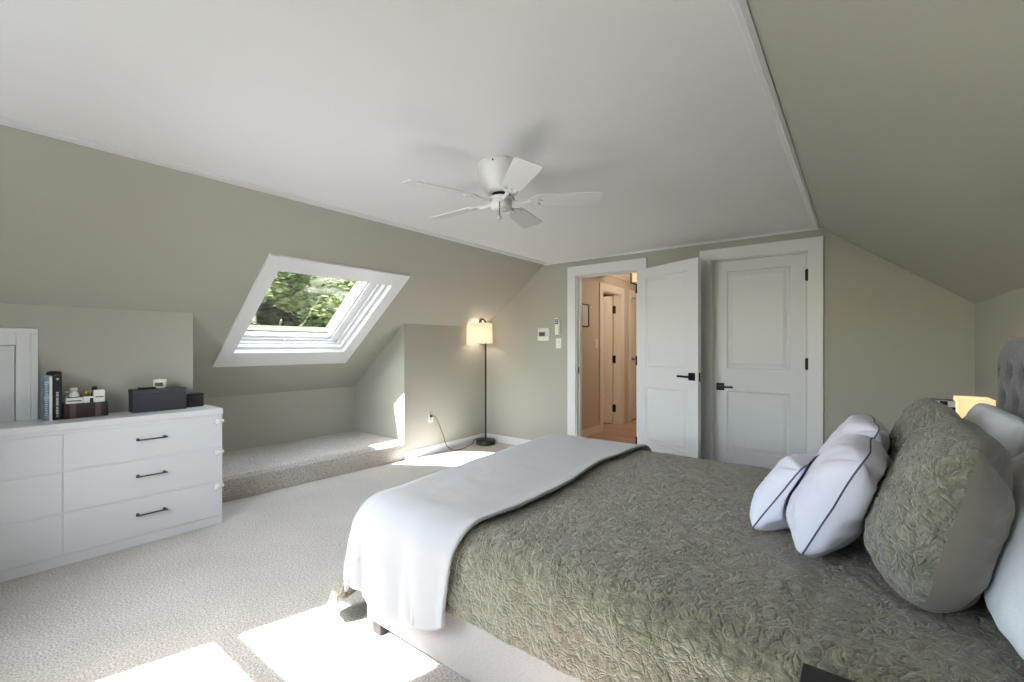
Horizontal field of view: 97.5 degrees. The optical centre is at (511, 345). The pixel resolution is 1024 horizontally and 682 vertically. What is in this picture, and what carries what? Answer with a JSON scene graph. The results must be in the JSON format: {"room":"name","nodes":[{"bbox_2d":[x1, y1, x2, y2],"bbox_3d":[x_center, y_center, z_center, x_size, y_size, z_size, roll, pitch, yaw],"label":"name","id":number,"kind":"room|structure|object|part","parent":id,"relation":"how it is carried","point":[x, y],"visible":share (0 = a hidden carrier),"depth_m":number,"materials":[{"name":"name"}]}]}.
{"room":"bedroom","nodes":[
{"label":"bedroom","id":0,"kind":"room"},
{"bbox_2d":[0,303,484,451],"bbox_3d":[-2.273,0.488,4.245,1.034,1.483,5.050,0,0,38],"label":"wall","id":1,"kind":"structure","parent":0,"point":[423,369],"depth_m":4.69,"materials":[{"name":"grey paint"}]},
{"bbox_2d":[0,328,37,421],"bbox_3d":[-3.032,0.564,2.372,0.051,1.333,0.731,0,0,38],"label":"door","id":2,"kind":"structure","parent":1,"relation":"in","point":[25,340],"depth_m":2.61,"materials":[{"name":"white paint"}]},
{"bbox_2d":[428,412,432,422],"bbox_3d":[-0.930,0.815,5.135,0.008,0.120,0.072,0,0,38],"label":"wall outlet","id":3,"kind":"object","parent":1,"relation":"attached to","point":[430,419],"visible":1,"depth_m":5.13,"materials":[{"name":"white plastic"}]},
{"bbox_2d":[404,433,484,459],"bbox_3d":[-0.751,1.185,5.360,0.016,0.090,1.326,0,0,38],"label":"baseboard","id":4,"kind":"structure","parent":1,"relation":"attached to","point":[435,448],"depth_m":5.24,"materials":[{"name":"white paint"}]},
{"bbox_2d":[0,124,542,397],"bbox_3d":[-1.943,-0.254,3.990,2.113,1.691,5.150,0,0,38],"label":"ceiling","id":5,"kind":"structure","parent":0,"point":[81,226],"depth_m":2.92,"materials":[{"name":"grey paint"}]},
{"bbox_2d":[212,253,409,366],"bbox_3d":[-1.766,-0.276,4.035,1.080,0.921,1.268,0,0,38],"label":"window","id":6,"kind":"structure","parent":5,"relation":"attached to","point":[245,344],"depth_m":4.17,"materials":[{"name":"white"}]},
{"bbox_3d":[-1.825,-0.364,4.039,0.793,0.639,0.960,0,0,38],"label":"sash","id":7,"kind":"part","parent":6,"relation":"part of","materials":[{"name":"white wood"}]},
{"bbox_3d":[-1.780,-0.411,4.111,0.594,0.465,0.005,0,0,38],"label":"stay rod","id":8,"kind":"part","parent":6,"relation":"part of","materials":[{"name":"white metal"}]},
{"bbox_2d":[222,431,403,502],"bbox_3d":[-2.124,1.124,4.356,0.936,0.212,1.940,0,0,38],"label":"carpeted step","id":9,"kind":"structure","parent":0,"point":[253,471],"depth_m":4.17,"materials":[{"name":"beige carpet"}]},
{"bbox_2d":[0,418,635,681],"bbox_3d":[1.062,1.280,4.862,5.747,0.100,10.200,0,0,38],"label":"floor","id":10,"kind":"structure","parent":0,"point":[244,597],"depth_m":2.12,"materials":[{"name":"beige carpet"}]},
{"bbox_2d":[0,404,223,581],"bbox_3d":[-2.625,0.832,2.607,0.360,0.797,1.593,0,0,39],"label":"dresser","id":11,"kind":"object","parent":10,"relation":"on","point":[74,490],"visible":1,"depth_m":2.64,"materials":[{"name":"white paint"}]},
{"bbox_3d":[-2.772,0.596,2.212,0.020,0.201,0.786,0,0,39],"label":"drawer","id":12,"kind":"part","parent":11,"relation":"part of","materials":[{"name":"white paint"}]},
{"bbox_3d":[-2.772,0.820,2.212,0.020,0.224,0.786,0,0,39],"label":"drawer","id":13,"kind":"part","parent":11,"relation":"part of","materials":[{"name":"white paint"}]},
{"bbox_3d":[-2.772,1.057,2.212,0.020,0.226,0.786,0,0,39],"label":"drawer","id":14,"kind":"part","parent":11,"relation":"part of","materials":[{"name":"white paint"}]},
{"bbox_2d":[41,375,52,420],"bbox_3d":[-2.728,0.303,2.634,0.116,0.258,0.037,0,0,39],"label":"book","id":15,"kind":"object","parent":11,"relation":"on","point":[46,381],"visible":1,"depth_m":2.60,"materials":[{"name":"blue paper"}]},
{"bbox_2d":[51,375,61,419],"bbox_3d":[-2.704,0.301,2.664,0.119,0.262,0.037,0,0,39],"label":"book","id":16,"kind":"object","parent":11,"relation":"on","point":[57,379],"visible":0.94,"depth_m":2.63,"materials":[{"name":"black paper"}]},
{"bbox_2d":[46,371,61,374],"bbox_3d":[-2.708,0.159,2.655,0.069,0.023,0.069,0,0,38],"label":"tin","id":17,"kind":"object","parent":16,"relation":"on","point":[48,372],"visible":1,"depth_m":2.63,"materials":[{"name":"black"}]},
{"bbox_2d":[62,400,107,418],"bbox_3d":[-2.626,0.389,2.759,0.123,0.088,0.200,0,0,39],"label":"wooden tray","id":18,"kind":"object","parent":11,"relation":"on","point":[91,409],"visible":0.74,"depth_m":2.72,"materials":[{"name":"brown wood"}]},
{"bbox_2d":[63,391,69,403],"bbox_3d":[-2.703,0.349,2.726,0.032,0.146,0.032,0,0,38],"label":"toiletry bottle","id":19,"kind":"object","parent":18,"relation":"in","point":[66,393],"visible":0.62,"depth_m":2.71,"materials":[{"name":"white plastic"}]},
{"bbox_2d":[67,388,79,397],"bbox_3d":[-2.672,0.339,2.737,0.057,0.167,0.057,0,0,38],"label":"toiletry bottle","id":20,"kind":"object","parent":18,"relation":"in","point":[73,393],"visible":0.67,"depth_m":2.72,"materials":[{"name":"white ceramic"}]},
{"bbox_2d":[65,397,82,403],"bbox_3d":[-2.635,0.367,2.701,0.036,0.110,0.076,0,0,39],"label":"carton","id":21,"kind":"object","parent":18,"relation":"in","point":[77,399],"visible":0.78,"depth_m":2.69,"materials":[{"name":"white cardboard"}]},
{"bbox_2d":[83,391,89,396],"bbox_3d":[-2.632,0.349,2.777,0.032,0.145,0.032,0,0,38],"label":"toiletry bottle","id":22,"kind":"object","parent":18,"relation":"in","point":[85,393],"visible":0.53,"depth_m":2.77,"materials":[{"name":"gold metal"}]},
{"bbox_2d":[83,396,93,402],"bbox_3d":[-2.597,0.366,2.752,0.036,0.112,0.046,0,0,39],"label":"carton","id":23,"kind":"object","parent":18,"relation":"in","point":[87,399],"visible":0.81,"depth_m":2.74,"materials":[{"name":"white cardboard"}]},
{"bbox_2d":[90,386,96,395],"bbox_3d":[-2.615,0.337,2.812,0.036,0.170,0.036,0,0,38],"label":"toiletry bottle","id":24,"kind":"object","parent":18,"relation":"in","point":[93,387],"visible":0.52,"depth_m":2.80,"materials":[{"name":"black plastic"}]},
{"bbox_2d":[93,389,104,401],"bbox_3d":[-2.569,0.347,2.792,0.040,0.150,0.050,0,0,39],"label":"carton","id":25,"kind":"object","parent":18,"relation":"in","point":[99,395],"visible":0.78,"depth_m":2.78,"materials":[{"name":"white cardboard"}]},
{"bbox_3d":[-2.273,0.596,2.825,0.020,0.201,0.786,0,0,39],"label":"drawer","id":26,"kind":"part","parent":11,"relation":"part of","materials":[{"name":"white paint"}]},
{"bbox_3d":[-2.273,0.820,2.825,0.020,0.224,0.786,0,0,39],"label":"drawer","id":27,"kind":"part","parent":11,"relation":"part of","materials":[{"name":"white paint"}]},
{"bbox_3d":[-2.273,1.057,2.825,0.020,0.226,0.786,0,0,39],"label":"drawer","id":28,"kind":"part","parent":11,"relation":"part of","materials":[{"name":"white paint"}]},
{"bbox_3d":[-2.252,0.578,2.808,0.035,0.018,0.156,0,0,39],"label":"handle","id":29,"kind":"part","parent":11,"relation":"part of","materials":[{"name":"grey metal"}]},
{"bbox_3d":[-2.252,0.802,2.808,0.035,0.018,0.156,0,0,39],"label":"handle","id":30,"kind":"part","parent":11,"relation":"part of","materials":[{"name":"grey metal"}]},
{"bbox_3d":[-2.252,1.039,2.808,0.035,0.018,0.156,0,0,39],"label":"handle","id":31,"kind":"part","parent":11,"relation":"part of","materials":[{"name":"grey metal"}]},
{"bbox_2d":[128,386,186,412],"bbox_3d":[-2.394,0.359,3.038,0.134,0.147,0.291,0,0,39],"label":"storage box","id":32,"kind":"object","parent":11,"relation":"on","point":[167,398],"visible":0.99,"depth_m":2.98,"materials":[{"name":"grey"}]},
{"bbox_2d":[137,386,156,389],"bbox_3d":[-2.422,0.278,2.984,0.036,0.014,0.100,0,0,38],"label":"remote control","id":33,"kind":"object","parent":32,"relation":"on","point":[152,387],"visible":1,"depth_m":2.97,"materials":[{"name":"black plastic"}]},
{"bbox_3d":[-2.394,0.298,3.038,0.134,0.026,0.291,0,0,39],"label":"lid","id":34,"kind":"part","parent":32,"relation":"part of","materials":[{"name":"grey"}]},
{"bbox_2d":[153,378,165,387],"bbox_3d":[-2.385,0.251,3.040,0.073,0.068,0.072,0,0,38],"label":"candle jar","id":35,"kind":"object","parent":32,"relation":"on","point":[158,383],"visible":0.98,"depth_m":3.01,"materials":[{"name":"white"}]},
{"bbox_2d":[186,392,203,407],"bbox_3d":[-2.288,0.385,3.217,0.087,0.095,0.114,0,0,39],"label":"box","id":36,"kind":"object","parent":11,"relation":"on","point":[195,399],"visible":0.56,"depth_m":3.19,"materials":[{"name":"black"}]},
{"bbox_3d":[-2.288,0.348,3.217,0.087,0.022,0.114,0,0,39],"label":"lid","id":37,"kind":"part","parent":36,"relation":"part of","materials":[{"name":"black"}]},
{"bbox_2d":[430,319,494,449],"bbox_3d":[-0.573,0.443,5.406,0.343,1.574,0.892,0,0,38],"label":"floor lamp","id":38,"kind":"object","parent":10,"relation":"on","point":[481,333],"visible":0.98,"depth_m":5.52,"materials":[{"name":"brown metal"}]},
{"bbox_3d":[-0.629,1.012,5.367,0.113,0.433,0.750,0,0,42],"label":"cord","id":39,"kind":"part","parent":38,"relation":"part of","materials":[{"name":"grey plastic"}]},
{"bbox_3d":[-0.407,-0.159,5.635,0.326,0.253,0.326,0,0,38],"label":"lamp shade","id":40,"kind":"part","parent":38,"relation":"part of","materials":[{"name":"beige fabric"}]},
{"bbox_2d":[367,337,1023,681],"bbox_3d":[0.836,0.598,1.925,2.295,1.265,1.990,0,0,38],"label":"bed","id":41,"kind":"object","parent":10,"relation":"on","point":[472,652],"visible":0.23,"depth_m":1.58,"materials":[{"name":"beige fabric"}]},
{"bbox_3d":[-0.564,1.193,1.937,0.055,0.074,0.050,0,0,38],"label":"leg","id":42,"kind":"part","parent":41,"relation":"part of","materials":[{"name":"beige wood"}]},
{"bbox_3d":[0.245,1.014,1.276,2.150,0.288,0.050,0,0,38],"label":"rail","id":43,"kind":"part","parent":41,"relation":"part of","materials":[{"name":"beige fabric"}]},
{"bbox_2d":[328,449,1023,681],"bbox_3d":[0.560,0.907,2.023,2.508,0.543,1.733,0,0,38],"label":"coverlet","id":44,"kind":"object","parent":41,"relation":"on","point":[644,566],"visible":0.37,"depth_m":1.27,"materials":[{"name":"green fabric"}]},
{"bbox_2d":[343,433,650,630],"bbox_3d":[0.016,0.829,2.440,0.897,0.445,1.791,0,0,38],"label":"throw blanket","id":45,"kind":"object","parent":44,"relation":"on","point":[403,540],"visible":0.98,"depth_m":1.80,"materials":[{"name":"grey fabric"}]},
{"bbox_2d":[750,453,820,530],"bbox_3d":[0.974,0.508,1.593,0.313,0.266,0.187,0,0,-41],"label":"throw pillow","id":46,"kind":"object","parent":44,"relation":"on","point":[770,500],"visible":0.71,"depth_m":1.51,"materials":[{"name":"white fabric"}]},
{"bbox_2d":[786,434,890,556],"bbox_3d":[1.038,0.467,1.436,0.261,0.348,0.457,0,0,43],"label":"throw pillow","id":47,"kind":"object","parent":44,"relation":"on","point":[826,511],"visible":0.95,"depth_m":1.28,"materials":[{"name":"white fabric"}]},
{"bbox_2d":[818,414,889,452],"bbox_3d":[1.369,0.464,1.829,0.266,0.354,0.434,0,0,34],"label":"throw pillow","id":48,"kind":"object","parent":44,"relation":"on","point":[863,424],"visible":0.36,"depth_m":1.72,"materials":[{"name":"white fabric"}]},
{"bbox_2d":[887,398,960,462],"bbox_3d":[1.535,0.425,1.710,0.239,0.433,0.564,0,0,35],"label":"sham","id":49,"kind":"object","parent":44,"relation":"on","point":[916,416],"visible":0.27,"depth_m":1.63,"materials":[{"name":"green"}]},
{"bbox_2d":[863,416,1015,612],"bbox_3d":[1.135,0.421,1.219,0.283,0.439,0.564,0,0,40],"label":"sham","id":50,"kind":"object","parent":44,"relation":"on","point":[939,519],"visible":0.98,"depth_m":1.02,"materials":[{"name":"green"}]},
{"bbox_2d":[963,403,1023,458],"bbox_3d":[1.704,0.433,1.641,0.213,0.417,0.656,0,0,37],"label":"sleeping pillow","id":51,"kind":"object","parent":44,"relation":"on","point":[1007,428],"visible":0.3,"depth_m":1.44,"materials":[{"name":"white fabric"}]},
{"bbox_2d":[984,452,1023,659],"bbox_3d":[1.202,0.442,0.993,0.234,0.398,0.731,0,0,40],"label":"sleeping pillow","id":52,"kind":"object","parent":44,"relation":"on","point":[1004,594],"visible":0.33,"depth_m":0.96,"materials":[{"name":"white fabric"}]},
{"bbox_3d":[1.690,0.547,1.267,0.140,1.165,1.990,0,0,38],"label":"headboard","id":53,"kind":"part","parent":41,"relation":"part of","materials":[{"name":"grey fabric"}]},
{"bbox_2d":[799,663,854,681],"bbox_3d":[0.673,0.920,0.460,0.696,0.620,0.510,0,0,38],"label":"nightstand","id":54,"kind":"object","parent":10,"relation":"on","point":[809,673],"visible":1,"depth_m":0.83,"materials":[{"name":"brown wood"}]},
{"bbox_3d":[2.301,0.920,2.355,0.471,0.620,0.460,0,0,38],"label":"nightstand","id":55,"kind":"object","parent":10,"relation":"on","visible":0},
{"bbox_2d":[930,398,955,410],"bbox_3d":[2.154,0.439,2.247,0.085,0.341,0.085,0,0,38],"label":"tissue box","id":56,"kind":"object","parent":55,"relation":"on","point":[951,403],"visible":0.18,"depth_m":2.21,"materials":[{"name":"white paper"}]},
{"bbox_2d":[953,395,995,417],"bbox_3d":[2.331,0.435,2.269,0.129,0.348,0.187,0,0,38],"label":"table lamp","id":57,"kind":"object","parent":55,"relation":"on","point":[964,404],"visible":0.09,"depth_m":2.23,"materials":[{"name":"beige fabric"}]},
{"bbox_2d":[0,0,813,262],"bbox_3d":[-0.042,-1.027,2.557,2.720,0.100,5.000,0,0,38],"label":"ceiling","id":58,"kind":"structure","parent":0,"point":[659,108],"depth_m":1.77,"materials":[{"name":"white paint"}]},
{"bbox_2d":[402,156,601,227],"bbox_3d":[-0.081,-0.822,2.453,1.010,0.310,1.048,0,0,38],"label":"ceiling fan","id":59,"kind":"object","parent":58,"relation":"hanging from","point":[501,178],"visible":1,"depth_m":2.36,"materials":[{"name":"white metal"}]},
{"bbox_3d":[-0.358,-0.787,2.241,0.360,0.006,0.134,0,12,-32],"label":"blade","id":60,"kind":"part","parent":59,"relation":"part of","materials":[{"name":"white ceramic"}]},
{"bbox_3d":[-0.332,-0.787,2.657,0.360,0.006,0.134,0,12,40],"label":"blade","id":61,"kind":"part","parent":59,"relation":"part of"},
{"bbox_3d":[-0.179,-0.780,2.356,0.167,0.028,0.080,0,12,-32],"label":"blade arm","id":62,"kind":"part","parent":59,"relation":"part of","materials":[{"name":"white metal"}]},
{"bbox_3d":[-0.166,-0.780,2.522,0.167,0.028,0.080,0,12,40],"label":"blade arm","id":63,"kind":"part","parent":59,"relation":"part of","materials":[{"name":"white metal"}]},
{"bbox_3d":[-0.058,-0.808,2.431,0.100,0.027,0.100,0,0,38],"label":"motor","id":64,"kind":"part","parent":59,"relation":"part of","materials":[{"name":"black metal"}]},
{"bbox_3d":[-0.024,-0.780,2.293,0.080,0.028,0.167,12,-3,-14],"label":"blade arm","id":65,"kind":"part","parent":59,"relation":"part of","materials":[{"name":"white metal"}]},
{"bbox_3d":[-0.005,-0.780,2.562,0.080,0.028,0.167,-13,-5,21],"label":"blade arm","id":66,"kind":"part","parent":59,"relation":"part of","materials":[{"name":"white metal"}]},
{"bbox_3d":[0.030,-0.787,2.087,0.134,0.006,0.360,12,-3,-14],"label":"blade","id":67,"kind":"part","parent":59,"relation":"part of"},
{"bbox_3d":[0.072,-0.787,2.761,0.134,0.006,0.360,-13,-5,21],"label":"blade","id":68,"kind":"part","parent":59,"relation":"part of","materials":[{"name":"white ceramic"}]},
{"bbox_3d":[0.083,-0.780,2.421,0.167,0.028,0.080,0,-12,4],"label":"blade arm","id":69,"kind":"part","parent":59,"relation":"part of","materials":[{"name":"white metal"}]},
{"bbox_3d":[0.296,-0.787,2.409,0.360,0.006,0.134,0,-12,4],"label":"blade","id":70,"kind":"part","parent":59,"relation":"part of","materials":[{"name":"white ceramic"}]},
{"bbox_2d":[582,276,634,429],"bbox_3d":[1.948,0.020,7.443,0.120,2.420,5.030,0,0,38],"label":"wall","id":71,"kind":"structure","parent":0,"point":[590,286],"depth_m":6.30,"materials":[{"name":"beige paint"}]},
{"bbox_2d":[582,303,588,326],"bbox_3d":[0.990,-0.415,6.086,0.018,0.310,0.210,0,0,38],"label":"picture frame","id":72,"kind":"object","parent":71,"relation":"attached to","point":[585,307],"visible":0.89,"depth_m":6.10,"materials":[{"name":"black metal"}]},
{"bbox_2d":[582,425,599,436],"bbox_3d":[0.859,1.180,5.919,0.015,0.100,1.285,0,0,38],"label":"baseboard","id":73,"kind":"structure","parent":71,"relation":"attached to","point":[589,431],"depth_m":6.20,"materials":[{"name":"beige wood"}]},
{"bbox_2d":[599,282,623,431],"bbox_3d":[1.220,0.160,6.985,0.754,2.140,0.845,0,0,38],"label":"door","id":74,"kind":"structure","parent":71,"relation":"in","point":[611,308],"depth_m":7.06,"materials":[{"name":"beige wood"}]},
{"bbox_2d":[610,274,629,281],"bbox_3d":[1.993,-1.075,7.346,0.070,0.070,4.930,0,0,38],"label":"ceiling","id":75,"kind":"structure","parent":71,"relation":"attached to","point":[624,277],"depth_m":6.97,"materials":[{"name":"beige paint"}]},
{"bbox_2d":[628,290,635,421],"bbox_3d":[2.088,0.160,7.594,0.158,2.140,0.820,0,0,38],"label":"door","id":76,"kind":"structure","parent":71,"relation":"in","point":[631,294],"depth_m":7.31,"materials":[{"name":"beige wood"}]},
{"bbox_2d":[487,228,974,443],"bbox_3d":[1.069,-0.004,4.870,5.747,2.467,0.120,0,0,38],"label":"wall","id":77,"kind":"structure","parent":0,"point":[894,338],"depth_m":3.58,"materials":[{"name":"grey paint"}]},
{"bbox_2d":[0,116,546,264],"bbox_3d":[-1.105,-0.969,3.345,0.057,0.016,4.950,0,0,38],"label":"trim","id":78,"kind":"structure","parent":77,"relation":"attached to","point":[8,122],"depth_m":2.55,"materials":[{"name":"white paint"}]},
{"bbox_2d":[487,433,531,444],"bbox_3d":[1.433,1.185,4.504,4.522,0.090,0.016,0,0,38],"label":"baseboard","id":79,"kind":"structure","parent":77,"relation":"attached to","point":[498,438],"depth_m":5.64,"materials":[{"name":"white paint"}]},
{"bbox_2d":[538,328,549,340],"bbox_3d":[0.374,-0.138,5.310,0.168,0.156,0.031,0,0,38],"label":"thermostat","id":80,"kind":"object","parent":77,"relation":"attached to","point":[543,333],"visible":1,"depth_m":5.29,"materials":[{"name":"white plastic"}]},
{"bbox_2d":[555,318,560,334],"bbox_3d":[0.525,-0.227,5.190,0.066,0.193,0.037,0,0,38],"label":"remote holder","id":81,"kind":"object","parent":77,"relation":"attached to","point":[557,320],"visible":1,"depth_m":5.18,"materials":[{"name":"white plastic"}]},
{"bbox_2d":[556,338,560,347],"bbox_3d":[0.538,-0.032,5.195,0.072,0.116,0.014,0,0,38],"label":"light switch","id":82,"kind":"object","parent":77,"relation":"attached to","point":[558,340],"visible":1,"depth_m":5.20,"materials":[{"name":"white plastic"}]},
{"bbox_2d":[567,257,700,458],"bbox_3d":[1.243,0.168,4.608,0.332,2.125,1.557,0,0,-39],"label":"door","id":83,"kind":"structure","parent":77,"relation":"in","point":[668,296],"depth_m":4.33,"materials":[{"name":"white paint"}]},
{"bbox_3d":[1.001,0.168,4.834,0.925,2.125,0.020,0,0,38],"label":"casing","id":84,"kind":"part","parent":83,"relation":"part of","materials":[{"name":"white paint"}]},
{"bbox_3d":[1.544,0.273,4.023,0.053,0.020,0.134,0,0,-27],"label":"lever","id":85,"kind":"part","parent":83,"relation":"part of","materials":[{"name":"black metal"}]},
{"bbox_3d":[1.595,0.273,3.985,0.009,0.068,0.068,0,0,-27],"label":"handle","id":86,"kind":"part","parent":83,"relation":"part of","materials":[{"name":"black metal"}]},
{"bbox_2d":[545,227,818,264],"bbox_3d":[1.444,-0.966,4.486,2.680,0.022,0.030,0,0,38],"label":"trim","id":87,"kind":"structure","parent":77,"relation":"attached to","point":[808,228],"depth_m":4.27,"materials":[{"name":"white paint"}]},
{"bbox_2d":[700,236,822,468],"bbox_3d":[2.179,0.168,3.980,0.960,2.125,0.174,0,0,38],"label":"door","id":88,"kind":"structure","parent":77,"relation":"in","point":[762,304],"depth_m":3.93,"materials":[{"name":"white paint"}]},
{"bbox_3d":[1.920,0.373,4.138,0.068,0.068,0.009,0,0,38],"label":"handle","id":89,"kind":"part","parent":88,"relation":"part of","materials":[{"name":"black metal"}]},
{"bbox_3d":[1.945,0.373,4.085,0.125,0.020,0.053,0,0,38],"label":"lever","id":90,"kind":"part","parent":88,"relation":"part of","materials":[{"name":"black metal"}]},
{"bbox_2d":[729,0,819,227],"bbox_3d":[0.993,-0.970,1.728,0.040,0.014,4.950,0,0,38],"label":"trim","id":91,"kind":"structure","parent":77,"relation":"attached to","point":[740,8],"depth_m":1.68,"materials":[{"name":"white paint"}]},
{"bbox_2d":[746,0,1023,303],"bbox_3d":[1.416,-0.657,1.434,1.001,0.881,5.000,0,0,38],"label":"ceiling","id":92,"kind":"structure","parent":0,"point":[904,119],"depth_m":1.42,"materials":[{"name":"grey paint"}]},
{"bbox_2d":[975,287,1023,406],"bbox_3d":[1.758,0.459,1.139,0.100,1.542,5.150,0,0,38],"label":"wall","id":93,"kind":"structure","parent":0,"point":[999,319],"depth_m":2.71,"materials":[{"name":"grey paint"}]},
{"bbox_3d":[2.424,-1.160,7.077,3.600,0.100,5.030,0,0,38],"label":"ceiling","id":94,"kind":"structure","parent":0,"visible":0},
{"bbox_2d":[630,273,635,284],"bbox_3d":[1.762,-0.990,6.268,0.162,0.240,0.162,0,0,38],"label":"lantern","id":95,"kind":"object","parent":94,"relation":"hanging from","point":[632,275],"visible":0.16,"depth_m":6.25,"materials":[{"name":"black metal"}]},
{"bbox_3d":[1.762,-0.955,6.268,0.120,0.140,0.120,0,0,38],"label":"frosted glass","id":96,"kind":"part","parent":95,"relation":"part of","materials":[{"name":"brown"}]},
{"label":"outside","id":97,"kind":"structure","parent":0,"visible":0},
{"bbox_3d":[-11.877,4.530,21.777,34.600,0.200,60.000,0,0,38],"label":"ground","id":98,"kind":"structure","parent":97,"visible":0},
{"bbox_2d":[256,294,302,325],"bbox_3d":[-10.349,-0.655,15.822,5.669,10.178,6.272,0,0,-19],"label":"tree","id":99,"kind":"object","parent":98,"relation":"on","point":[269,314],"visible":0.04,"depth_m":14.78,"materials":[{"name":"green plant"}]},
{"bbox_2d":[250,271,340,326],"bbox_3d":[-4.551,0.988,7.930,3.133,6.894,2.512,0,0,-11],"label":"tree","id":100,"kind":"object","parent":98,"relation":"on","point":[294,285],"visible":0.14,"depth_m":7.58,"materials":[{"name":"green plant"}]},
{"bbox_2d":[299,288,351,326],"bbox_3d":[-7.576,-0.805,24.254,6.084,10.479,7.516,0,0,38],"label":"tree","id":101,"kind":"object","parent":98,"relation":"on","point":[343,295],"visible":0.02,"depth_m":24.24,"materials":[{"name":"green plant"}]},
{"bbox_2d":[323,278,356,305],"bbox_3d":[-3.326,0.749,10.992,2.506,7.369,2.321,0,0,-32],"label":"tree","id":102,"kind":"object","parent":98,"relation":"on","point":[348,284],"visible":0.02,"depth_m":10.22,"materials":[{"name":"green plant"}]},
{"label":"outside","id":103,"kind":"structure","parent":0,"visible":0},
{"bbox_2d":[266,276,343,320],"bbox_3d":[-23.262,-2.979,33.707,26.000,14.818,75.000,0,0,38],"label":"hill","id":104,"kind":"structure","parent":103,"point":[311,282],"depth_m":33.81,"materials":[{"name":"green plant"}]}
]}

